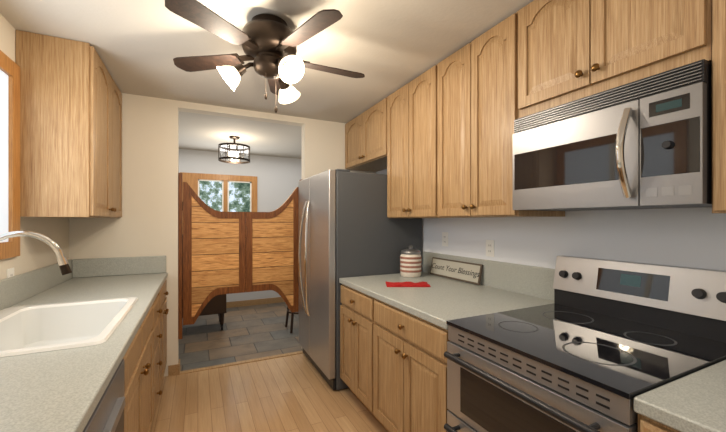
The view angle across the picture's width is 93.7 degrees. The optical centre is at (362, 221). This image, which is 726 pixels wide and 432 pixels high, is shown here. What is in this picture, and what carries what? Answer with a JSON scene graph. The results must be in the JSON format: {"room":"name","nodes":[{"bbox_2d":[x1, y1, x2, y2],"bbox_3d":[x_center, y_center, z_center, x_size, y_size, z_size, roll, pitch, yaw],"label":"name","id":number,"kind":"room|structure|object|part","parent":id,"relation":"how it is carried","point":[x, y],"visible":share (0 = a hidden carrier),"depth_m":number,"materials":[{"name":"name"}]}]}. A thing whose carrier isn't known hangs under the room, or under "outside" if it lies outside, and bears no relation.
{"room":"kitchen","nodes":[
{"label":"kitchen","id":0,"kind":"room"},
{"bbox_2d":[0,50,19,259],"bbox_3d":[-1.682,-0.335,1.385,0.020,1.060,1.160,0,0,-26],"label":"window","id":1,"kind":"structure","parent":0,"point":[9,146],"depth_m":1.83,"materials":[{"name":"brown wood"}]},
{"bbox_2d":[0,14,68,279],"bbox_3d":[-1.351,0.145,0.539,0.120,2.440,4.990,0,0,-26],"label":"wall","id":2,"kind":"structure","parent":0,"point":[35,253],"depth_m":2.10,"materials":[{"name":"beige paint"}]},
{"bbox_2d":[7,268,13,277],"bbox_3d":[-1.915,0.315,1.849,0.006,0.116,0.072,0,0,-26],"label":"electrical outlet","id":3,"kind":"object","parent":2,"relation":"attached to","point":[10,272],"visible":0.44,"depth_m":1.84,"materials":[{"name":"white plastic"}]},
{"bbox_2d":[15,30,121,217],"bbox_3d":[-1.966,-0.548,2.385,0.381,1.046,0.888,0,0,-26],"label":"upper cabinet","id":4,"kind":"object","parent":2,"relation":"attached to","point":[70,130],"visible":0.92,"depth_m":2.00,"materials":[{"name":"brown wood"}]},
{"bbox_2d":[69,93,375,375],"bbox_3d":[-1.119,0.145,3.358,2.760,2.440,0.120,0,0,-26],"label":"wall","id":5,"kind":"structure","parent":0,"point":[146,224],"depth_m":2.96,"materials":[{"name":"beige paint"}]},
{"bbox_2d":[168,364,177,375],"bbox_3d":[-1.681,1.320,3.010,0.075,0.090,0.012,0,0,-26],"label":"baseboard","id":6,"kind":"structure","parent":5,"relation":"attached to","point":[172,370],"depth_m":3.00,"materials":[{"name":"brown wood"}]},
{"bbox_2d":[178,173,182,338],"bbox_3d":[-1.657,0.315,3.092,0.036,1.500,0.064,0,0,-26],"label":"post","id":7,"kind":"object","parent":5,"relation":"attached to","point":[180,210],"visible":1,"depth_m":3.07,"materials":[{"name":"brown wood"}]},
{"bbox_2d":[183,182,245,324],"bbox_3d":[-1.399,0.295,3.220,0.540,1.300,0.051,0,0,-26],"label":"door","id":8,"kind":"structure","parent":7,"relation":"attached to","point":[214,253],"depth_m":3.17,"materials":[{"name":"brown wood"}]},
{"bbox_2d":[179,149,301,301],"bbox_3d":[-2.043,0.145,5.467,4.340,2.440,0.120,0,0,-26],"label":"wall","id":9,"kind":"structure","parent":0,"point":[278,178],"depth_m":5.58,"materials":[{"name":"grey paint"}]},
{"bbox_2d":[180,172,256,233],"bbox_3d":[-2.204,-0.135,5.295,1.140,1.180,0.043,0,0,-26],"label":"window","id":10,"kind":"structure","parent":9,"relation":"in","point":[227,193],"depth_m":5.32,"materials":[{"name":"brown wood"}]},
{"bbox_2d":[226,297,283,307],"bbox_3d":[-2.013,1.320,5.405,4.100,0.090,0.014,0,0,-26],"label":"baseboard","id":11,"kind":"structure","parent":9,"relation":"attached to","point":[253,302],"depth_m":5.52,"materials":[{"name":"brown wood"}]},
{"bbox_2d":[178,101,304,125],"bbox_3d":[-1.155,-1.045,3.341,1.160,0.060,0.120,0,0,-26],"label":"wall","id":12,"kind":"structure","parent":0,"point":[197,108],"depth_m":3.28,"materials":[{"name":"beige paint"}]},
{"bbox_2d":[0,0,533,158],"bbox_3d":[-0.477,-1.125,2.242,4.340,0.100,7.290,0,0,-26],"label":"ceiling","id":13,"kind":"structure","parent":0,"point":[386,48],"depth_m":2.11,"materials":[{"name":"beige paint"}]},
{"bbox_2d":[218,136,249,163],"bbox_3d":[-1.640,-0.919,4.339,0.382,0.312,0.382,0,0,-26],"label":"pendant light","id":14,"kind":"object","parent":13,"relation":"hanging from","point":[235,153],"visible":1,"depth_m":4.22,"materials":[{"name":"glass"}]},
{"bbox_2d":[165,0,364,112],"bbox_3d":[-0.463,-0.830,1.866,1.044,0.490,1.092,0,0,-26],"label":"ceiling fan","id":15,"kind":"object","parent":13,"relation":"hanging from","point":[269,43],"visible":1,"depth_m":1.74,"materials":[{"name":"brown metal"}]},
{"bbox_2d":[152,302,387,431],"bbox_3d":[-0.477,1.395,2.242,4.340,0.060,7.290,0,0,-26],"label":"floor","id":16,"kind":"structure","parent":0,"point":[294,393],"depth_m":2.79,"materials":[{"name":"brown wood"}]},
{"bbox_2d":[83,359,124,431],"bbox_3d":[-1.023,0.931,0.837,0.670,0.868,0.600,0,0,-26],"label":"dishwasher","id":17,"kind":"object","parent":16,"relation":"on","point":[107,415],"visible":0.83,"depth_m":1.03,"materials":[{"name":"silver plastic"}]},
{"bbox_2d":[123,340,154,431],"bbox_3d":[-1.380,1.035,1.511,0.673,0.660,0.917,0,0,-26],"label":"base cabinet","id":18,"kind":"object","parent":16,"relation":"on","point":[145,359],"depth_m":1.60,"materials":[{"name":"brown wood"}]},
{"bbox_2d":[133,288,162,411],"bbox_3d":[-1.668,0.931,2.103,0.673,0.868,0.534,0,0,-26],"label":"base cabinet","id":19,"kind":"object","parent":16,"relation":"on","point":[151,328],"depth_m":2.24,"materials":[{"name":"brown wood"}]},
{"bbox_2d":[162,280,168,377],"bbox_3d":[-1.892,0.931,2.565,0.673,0.868,0.629,0,0,-26],"label":"base cabinet","id":20,"kind":"object","parent":16,"relation":"on","point":[165,311],"depth_m":2.79,"materials":[{"name":"brown wood"}]},
{"bbox_2d":[182,234,225,329],"bbox_3d":[-2.200,0.769,4.268,0.910,1.188,0.540,0,0,-26],"label":"chair","id":21,"kind":"object","parent":16,"relation":"on","point":[216,304],"visible":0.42,"depth_m":4.18,"materials":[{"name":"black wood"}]},
{"bbox_2d":[178,351,302,374],"bbox_3d":[-1.132,1.361,3.294,1.160,0.007,0.055,0,0,-26],"label":"threshold","id":22,"kind":"object","parent":16,"relation":"on","point":[237,363],"depth_m":3.27,"materials":[{"name":"brown wood"}]},
{"bbox_2d":[285,306,298,332],"bbox_3d":[-0.813,1.040,4.330,0.360,0.651,0.360,0,0,-26],"label":"stool","id":23,"kind":"object","parent":16,"relation":"on","point":[292,319],"visible":0.21,"depth_m":4.18,"materials":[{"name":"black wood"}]},
{"bbox_2d":[340,284,363,403],"bbox_3d":[0.322,0.931,2.603,0.823,0.868,0.637,0,0,-26],"label":"base cabinet","id":24,"kind":"object","parent":16,"relation":"on","point":[352,300],"depth_m":2.48,"materials":[{"name":"brown wood"}]},
{"bbox_2d":[298,169,421,389],"bbox_3d":[-0.099,0.467,3.270,0.970,1.773,0.911,0,0,-26],"label":"fridge","id":25,"kind":"object","parent":16,"relation":"on","point":[348,227],"visible":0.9,"depth_m":2.84,"materials":[{"name":"grey metal"}]},
{"bbox_3d":[-0.533,0.340,3.143,0.076,1.059,0.237,0,0,-26],"label":"handle","id":26,"kind":"part","parent":25,"relation":"part of","materials":[{"name":"silver metal"}]},
{"bbox_2d":[364,294,449,431],"bbox_3d":[0.578,0.931,2.076,0.823,0.868,0.803,0,0,-26],"label":"base cabinet","id":27,"kind":"object","parent":16,"relation":"on","point":[393,368],"depth_m":1.87,"materials":[{"name":"brown wood"}]},
{"bbox_2d":[339,251,554,329],"bbox_3d":[0.466,0.383,2.301,0.828,0.220,1.305,0,0,-26],"label":"countertop","id":28,"kind":"structure","parent":27,"relation":"on","point":[501,287],"depth_m":2.10,"materials":[{"name":"laminate"}]},
{"bbox_2d":[386,281,430,286],"bbox_3d":[0.314,0.444,2.398,0.300,0.015,0.140,0,0,0],"label":"cloth","id":29,"kind":"object","parent":28,"relation":"on","point":[406,284],"visible":1,"depth_m":2.37,"materials":[{"name":"red fabric"}]},
{"bbox_2d":[400,246,421,277],"bbox_3d":[0.393,0.327,2.797,0.178,0.249,0.178,0,0,-26],"label":"canister","id":30,"kind":"object","parent":28,"relation":"on","point":[410,262],"visible":1,"depth_m":2.73,"materials":[{"name":"beige ceramic"}]},
{"bbox_2d":[430,257,482,284],"bbox_3d":[0.708,0.378,2.645,0.042,0.144,0.560,0,0,-26],"label":"sign","id":31,"kind":"object","parent":28,"relation":"on","point":[457,265],"visible":0.93,"depth_m":2.60,"materials":[{"name":"brown wood"}]},
{"bbox_2d":[432,263,479,277],"bbox_3d":[0.702,0.381,2.636,0.001,0.057,0.538,14,-6,-25],"label":"lettering","id":32,"kind":"object","parent":31,"relation":"attached to","point":[458,270],"visible":1,"depth_m":2.57,"materials":[{"name":"black paint"}]},
{"bbox_2d":[444,255,725,431],"bbox_3d":[0.873,0.777,1.369,0.873,1.175,0.720,0,0,-26],"label":"range","id":33,"kind":"object","parent":16,"relation":"on","point":[598,345],"visible":1,"depth_m":1.29,"materials":[{"name":"silver metal"}]},
{"bbox_2d":[638,414,679,431],"bbox_3d":[1.279,0.931,0.632,0.823,0.868,0.953,0,0,-26],"label":"base cabinet","id":34,"kind":"object","parent":16,"relation":"on","point":[646,424],"visible":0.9,"depth_m":0.83,"materials":[{"name":"brown wood"}]},
{"bbox_2d":[634,360,725,431],"bbox_3d":[1.458,0.383,0.257,0.828,0.220,1.784,0,0,-26],"label":"countertop","id":35,"kind":"structure","parent":34,"relation":"on","point":[694,402],"depth_m":0.85,"materials":[{"name":"stone"}]},
{"bbox_3d":[-0.421,0.931,-0.427,0.706,0.868,2.195,0,0,-26],"label":"base cabinet","id":36,"kind":"object","parent":16,"relation":"on","visible":0},
{"bbox_2d":[0,256,167,431],"bbox_3d":[-0.990,0.398,0.714,0.678,0.190,4.746,0,0,-26],"label":"countertop","id":37,"kind":"structure","parent":36,"relation":"on","point":[62,390],"depth_m":1.15,"materials":[{"name":"stone"}]},
{"bbox_2d":[0,231,71,274],"bbox_3d":[-1.504,0.242,1.494,0.345,0.398,0.094,0,0,-26],"label":"faucet","id":38,"kind":"object","parent":37,"relation":"on","point":[64,267],"visible":1,"depth_m":1.54,"materials":[{"name":"silver metal"}]},
{"bbox_2d":[0,297,137,356],"bbox_3d":[-1.391,0.538,1.498,0.575,0.193,0.830,0,0,-26],"label":"sink","id":39,"kind":"object","parent":37,"relation":"in","point":[40,328],"visible":0.44,"depth_m":1.77,"materials":[{"name":"white ceramic"}]},
{"bbox_2d":[376,169,725,271],"bbox_3d":[1.240,0.145,1.797,0.120,2.440,4.990,0,0,-26],"label":"wall","id":40,"kind":"structure","parent":0,"point":[690,237],"depth_m":1.75,"materials":[{"name":"white paint"}]},
{"bbox_2d":[345,117,384,171],"bbox_3d":[0.086,-0.818,3.588,0.388,0.506,0.515,0,0,-26],"label":"upper cabinet","id":41,"kind":"object","parent":40,"relation":"attached to","point":[350,127],"depth_m":3.60,"materials":[{"name":"brown wood"}]},
{"bbox_2d":[357,98,384,167],"bbox_3d":[0.264,-0.818,3.221,0.388,0.506,0.514,0,0,-26],"label":"upper cabinet","id":42,"kind":"object","parent":40,"relation":"attached to","point":[371,123],"depth_m":3.18,"materials":[{"name":"brown wood"}]},
{"bbox_2d":[385,88,400,217],"bbox_3d":[0.462,-0.548,2.814,0.388,1.046,0.390,0,0,-26],"label":"upper cabinet","id":43,"kind":"object","parent":40,"relation":"attached to","point":[393,101],"depth_m":2.81,"materials":[{"name":"brown wood"}]},
{"bbox_2d":[401,70,428,217],"bbox_3d":[0.599,-0.548,2.531,0.388,1.046,0.451,0,0,-26],"label":"upper cabinet","id":44,"kind":"object","parent":40,"relation":"attached to","point":[415,94],"depth_m":2.52,"materials":[{"name":"brown wood"}]},
{"bbox_2d":[442,232,447,246],"bbox_3d":[0.677,0.150,2.808,0.006,0.116,0.072,0,0,-26],"label":"electrical outlet","id":45,"kind":"object","parent":40,"relation":"attached to","point":[444,238],"visible":1,"depth_m":2.80,"materials":[{"name":"white plastic"}]},
{"bbox_2d":[429,49,460,217],"bbox_3d":[0.740,-0.548,2.242,0.388,1.046,0.433,0,0,-26],"label":"upper cabinet","id":46,"kind":"object","parent":40,"relation":"attached to","point":[435,141],"depth_m":2.22,"materials":[{"name":"brown wood"}]},
{"bbox_2d":[486,240,493,256],"bbox_3d":[0.887,0.190,2.376,0.006,0.116,0.072,0,0,-26],"label":"electrical outlet","id":47,"kind":"object","parent":40,"relation":"attached to","point":[489,248],"visible":1,"depth_m":2.37,"materials":[{"name":"white plastic"}]},
{"bbox_2d":[461,14,564,217],"bbox_3d":[0.869,-0.548,1.974,0.388,1.046,0.373,0,0,-26],"label":"upper cabinet","id":48,"kind":"object","parent":40,"relation":"attached to","point":[487,122],"depth_m":1.89,"materials":[{"name":"brown wood"}]},
{"bbox_2d":[513,0,572,119],"bbox_3d":[1.041,-0.792,1.621,0.388,0.557,0.413,0,0,-26],"label":"upper cabinet","id":49,"kind":"object","parent":40,"relation":"attached to","point":[542,29],"depth_m":1.60,"materials":[{"name":"brown wood"}]},
{"bbox_2d":[573,0,700,100],"bbox_3d":[1.175,-0.792,1.345,0.388,0.557,0.413,0,0,-26],"label":"upper cabinet","id":50,"kind":"object","parent":40,"relation":"attached to","point":[616,43],"depth_m":1.27,"materials":[{"name":"brown wood"}]},
{"bbox_2d":[513,59,711,210],"bbox_3d":[1.057,-0.282,1.458,0.496,0.455,0.714,0,0,-26],"label":"microwave","id":51,"kind":"object","parent":50,"relation":"attached to","point":[645,143],"visible":1,"depth_m":1.25,"materials":[{"name":"silver metal"}]},
{"bbox_2d":[701,0,725,213],"bbox_3d":[1.360,-0.548,0.963,0.388,1.046,0.432,0,0,-26],"label":"upper cabinet","id":52,"kind":"object","parent":40,"relation":"attached to","point":[713,12],"depth_m":1.05,"materials":[{"name":"brown wood"}]},
{"bbox_3d":[-0.649,0.315,3.581,0.035,1.500,0.063,0,0,-26],"label":"post","id":53,"kind":"object","parent":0,"visible":0},
{"bbox_2d":[246,187,298,311],"bbox_3d":[-0.910,0.295,3.458,0.540,1.300,0.051,0,0,-26],"label":"door","id":54,"kind":"structure","parent":53,"relation":"attached to","point":[272,240],"depth_m":3.45,"materials":[{"name":"brown wood"}]}
]}

